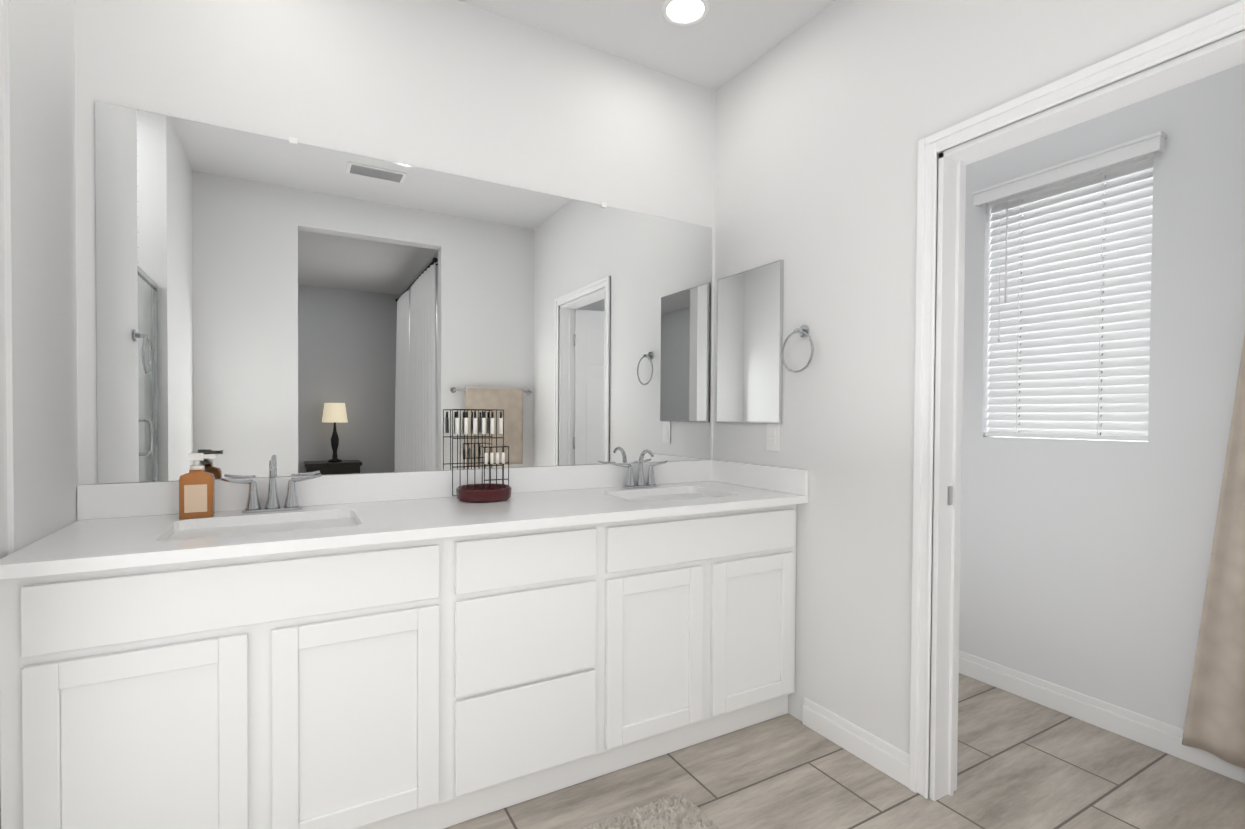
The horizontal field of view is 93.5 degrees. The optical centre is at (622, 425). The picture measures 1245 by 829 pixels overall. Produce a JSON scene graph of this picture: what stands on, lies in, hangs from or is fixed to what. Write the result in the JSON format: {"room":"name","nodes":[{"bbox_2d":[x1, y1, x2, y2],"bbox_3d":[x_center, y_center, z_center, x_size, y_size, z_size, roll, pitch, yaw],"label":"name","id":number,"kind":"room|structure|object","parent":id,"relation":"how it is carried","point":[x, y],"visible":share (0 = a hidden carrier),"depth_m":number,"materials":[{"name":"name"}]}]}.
{"room":"bathroom","nodes":[
{"label":"bathroom","id":0,"kind":"room"},
{"bbox_2d":[0,0,77,828],"bbox_3d":[-1.403,-0.197,1.279,0.120,2.750,0.840,0,1,-30],"label":"wall","id":1,"kind":"structure","parent":0,"point":[40,236],"depth_m":1.41,"materials":[{"name":"white paint"}]},
{"bbox_2d":[74,0,715,484],"bbox_3d":[-0.156,-0.209,2.537,3.530,2.750,0.120,0,1,-30],"label":"wall","id":2,"kind":"structure","parent":0,"point":[458,88],"depth_m":2.09,"materials":[{"name":"white paint"}]},
{"bbox_2d":[77,461,711,520],"bbox_3d":[-0.567,0.218,2.229,2.265,0.100,0.019,0,1,-30],"label":"backsplash","id":3,"kind":"structure","parent":2,"relation":"attached to","point":[136,499],"depth_m":2.06,"materials":[{"name":"white stone"}]},
{"bbox_2d":[95,101,711,483],"bbox_3d":[-0.548,-0.382,2.238,2.225,1.099,0.005,0,1,-30],"label":"vanity mirror","id":4,"kind":"object","parent":2,"relation":"attached to","point":[290,309],"visible":1,"depth_m":2.04,"materials":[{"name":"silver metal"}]},
{"bbox_2d":[289,137,297,144],"bbox_3d":[-1.080,-0.932,1.924,0.024,0.020,0.009,0,1,-30],"label":"mirror clip","id":5,"kind":"object","parent":4,"relation":"attached to","point":[292,140],"depth_m":1.92,"materials":[{"name":"white plastic"}]},
{"bbox_2d":[601,202,606,207],"bbox_3d":[-0.080,-0.935,2.491,0.024,0.020,0.009,0,1,-30],"label":"mirror clip","id":6,"kind":"object","parent":4,"relation":"attached to","point":[603,204],"depth_m":2.49,"materials":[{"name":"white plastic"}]},
{"bbox_2d":[458,0,835,90],"bbox_3d":[0.872,-1.585,-0.309,4.540,0.100,6.040,0,1,-30],"label":"ceiling","id":7,"kind":"structure","parent":0,"point":[722,43],"depth_m":2.33,"materials":[{"name":"white paint"}]},
{"bbox_2d":[661,0,709,25],"bbox_3d":[0.238,-1.572,2.219,0.184,0.010,0.184,0,1,-30],"label":"recessed light","id":8,"kind":"object","parent":7,"relation":"in","point":[683,12],"visible":1,"depth_m":2.23,"materials":[{"name":"white plastic"}]},
{"bbox_2d":[713,0,940,797],"bbox_3d":[0.761,-0.201,2.349,0.120,2.750,1.110,0,1,-30],"label":"wall","id":9,"kind":"structure","parent":0,"point":[827,119],"depth_m":2.14,"materials":[{"name":"white paint"}]},
{"bbox_2d":[716,260,783,422],"bbox_3d":[0.551,-0.345,2.581,0.014,0.670,0.415,0,1,-30],"label":"medicine cabinet mirror","id":10,"kind":"object","parent":9,"relation":"attached to","point":[749,345],"visible":0.98,"depth_m":2.55,"materials":[{"name":"silver metal"}]},
{"bbox_2d":[708,460,807,496],"bbox_3d":[0.570,0.220,2.541,0.020,0.100,0.598,0,1,-30],"label":"backsplash","id":11,"kind":"structure","parent":9,"relation":"attached to","point":[787,480],"depth_m":2.48,"materials":[{"name":"white stone"}]},
{"bbox_2d":[766,423,779,450],"bbox_3d":[0.628,0.050,2.453,0.008,0.116,0.072,0,1,-30],"label":"electrical outlet plate","id":12,"kind":"object","parent":9,"relation":"attached to","point":[772,436],"visible":1,"depth_m":2.45,"materials":[{"name":"white plastic"}]},
{"bbox_2d":[781,325,813,372],"bbox_3d":[0.696,-0.298,2.294,0.045,0.188,0.165,0,1,-30],"label":"towel ring","id":13,"kind":"object","parent":9,"relation":"attached to","point":[802,330],"visible":1,"depth_m":2.29,"materials":[{"name":"silver metal"}]},
{"bbox_2d":[802,697,909,787],"bbox_3d":[0.825,1.126,2.106,0.013,0.105,0.460,0,1,-30],"label":"baseboard","id":14,"kind":"structure","parent":9,"relation":"attached to","point":[886,758],"depth_m":2.08,"materials":[{"name":"white paint"}]},
{"bbox_2d":[909,0,1244,798],"bbox_3d":[1.157,0.145,1.511,0.018,2.090,0.870,0,1,-30],"label":"door frame","id":15,"kind":"structure","parent":9,"relation":"attached to","point":[1201,32],"depth_m":1.84,"materials":[{"name":"white paint"}]},
{"bbox_2d":[930,31,1244,800],"bbox_3d":[1.217,0.174,1.546,0.120,2.030,0.750,0,1,-30],"label":"lining","id":16,"kind":"object","parent":9,"relation":"attached to","point":[1215,57],"visible":1,"depth_m":1.84,"materials":[{"name":"white paint"}]},
{"bbox_2d":[947,486,952,504],"bbox_3d":[1.040,0.224,1.858,0.030,0.060,0.002,0,1,-30],"label":"strike plate","id":17,"kind":"object","parent":16,"relation":"attached to","point":[950,496],"visible":1,"depth_m":1.86,"materials":[{"name":"silver metal"}]},
{"bbox_2d":[939,0,1244,152],"bbox_3d":[1.225,-1.200,1.525,0.120,0.720,0.750,0,1,-30],"label":"lintel","id":18,"kind":"object","parent":9,"relation":"attached to","point":[994,53],"visible":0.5,"depth_m":1.60,"materials":[{"name":"white paint"}]},
{"bbox_2d":[444,673,1244,828],"bbox_3d":[0.855,1.265,-0.266,4.540,0.100,6.040,0,1,-30],"label":"floor","id":19,"kind":"structure","parent":0,"point":[1023,763],"depth_m":1.92,"materials":[{"name":"tile"}]},
{"bbox_2d":[0,505,796,828],"bbox_3d":[-0.429,0.737,2.008,2.286,0.869,0.558,0,1,-30],"label":"bathroom vanity","id":20,"kind":"object","parent":19,"relation":"on","point":[420,649],"depth_m":1.58,"materials":[{"name":"white paint"}]},
{"bbox_2d":[0,481,807,580],"bbox_3d":[-0.416,0.287,1.984,2.286,0.030,0.598,0,1,-30],"label":"countertop","id":21,"kind":"structure","parent":20,"relation":"on","point":[93,544],"depth_m":1.66,"materials":[{"name":"white stone"}]},
{"bbox_2d":[179,453,215,518],"bbox_3d":[-1.251,0.177,1.728,0.087,0.188,0.059,0,1,-30],"label":"soap bottle","id":22,"kind":"object","parent":21,"relation":"on","point":[197,491],"visible":1,"depth_m":1.71,"materials":[{"name":"brown plastic"}]},
{"bbox_2d":[164,513,355,540],"bbox_3d":[-0.997,0.367,1.651,0.506,0.150,0.376,0,1,-30],"label":"sink","id":23,"kind":"object","parent":21,"relation":"in","point":[262,524],"depth_m":1.75,"materials":[{"name":"white ceramic"}]},
{"bbox_2d":[220,459,323,512],"bbox_3d":[-1.087,0.188,1.818,0.276,0.165,0.128,0,1,-30],"label":"faucet","id":24,"kind":"object","parent":21,"relation":"on","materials":[{"name":"silver metal"}]},
{"bbox_2d":[452,409,511,502],"bbox_3d":[-0.502,0.106,2.122,0.199,0.327,0.196,0,1,-30],"label":"organizer","id":25,"kind":"object","parent":21,"relation":"on","point":[489,492],"visible":1,"depth_m":2.13,"materials":[{"name":"black metal"}]},
{"bbox_2d":[612,449,667,488],"bbox_3d":[0.097,0.185,2.488,0.276,0.165,0.128,0,1,-30],"label":"faucet","id":26,"kind":"object","parent":21,"relation":"on","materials":[{"name":"silver metal"}]},
{"bbox_2d":[616,489,723,500],"bbox_3d":[0.190,0.364,2.324,0.506,0.150,0.376,0,1,-30],"label":"sink","id":27,"kind":"object","parent":21,"relation":"in","point":[665,494],"depth_m":2.46,"materials":[{"name":"white ceramic"}]},
{"bbox_2d":[583,791,720,828],"bbox_3d":[-0.042,1.164,1.420,0.840,0.029,0.540,0,1,-30],"label":"bath mat","id":28,"kind":"object","parent":19,"relation":"on","point":[680,810],"visible":1,"depth_m":1.72,"materials":[{"name":"beige fabric"}]},
{"bbox_2d":[959,63,1244,728],"bbox_3d":[1.949,-0.192,2.281,0.120,2.750,2.640,0,1,-30],"label":"wall","id":29,"kind":"structure","parent":0,"point":[1197,323],"depth_m":2.09,"materials":[{"name":"white paint"}]},
{"bbox_2d":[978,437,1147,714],"bbox_3d":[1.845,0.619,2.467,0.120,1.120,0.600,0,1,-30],"label":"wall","id":30,"kind":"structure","parent":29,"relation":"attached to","point":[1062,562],"depth_m":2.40,"materials":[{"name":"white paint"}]},
{"bbox_2d":[985,96,1154,187],"bbox_3d":[1.857,-1.305,2.438,0.120,0.530,0.600,0,1,-30],"label":"lintel","id":31,"kind":"object","parent":29,"relation":"attached to","point":[1134,121],"depth_m":2.37,"materials":[{"name":"white paint"}]},
{"bbox_2d":[972,131,1166,440],"bbox_3d":[1.810,-0.500,2.421,0.129,1.112,0.668,0,1,-30],"label":"window blind","id":32,"kind":"object","parent":31,"relation":"attached to","point":[1070,296],"visible":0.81,"depth_m":2.40,"materials":[{"name":"white plastic"}]},
{"bbox_2d":[994,436,1147,441],"bbox_3d":[1.891,-0.491,2.473,0.010,1.100,0.600,0,1,-30],"label":"window","id":33,"kind":"structure","parent":29,"relation":"in","point":[1080,439],"depth_m":2.43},
{"bbox_2d":[959,650,1244,783],"bbox_3d":[1.883,1.130,2.268,0.013,0.105,2.400,0,1,-30],"label":"baseboard","id":34,"kind":"structure","parent":29,"relation":"attached to","point":[1149,732],"depth_m":2.30,"materials":[{"name":"white paint"}]},
{"bbox_2d":[1182,334,1244,767],"bbox_3d":[2.089,0.321,1.840,0.071,1.600,0.472,0,1,-30],"label":"curtain","id":35,"kind":"object","parent":29,"relation":"hanging from","point":[1215,721],"visible":1,"depth_m":1.95,"materials":[{"name":"beige fabric"}]}
]}

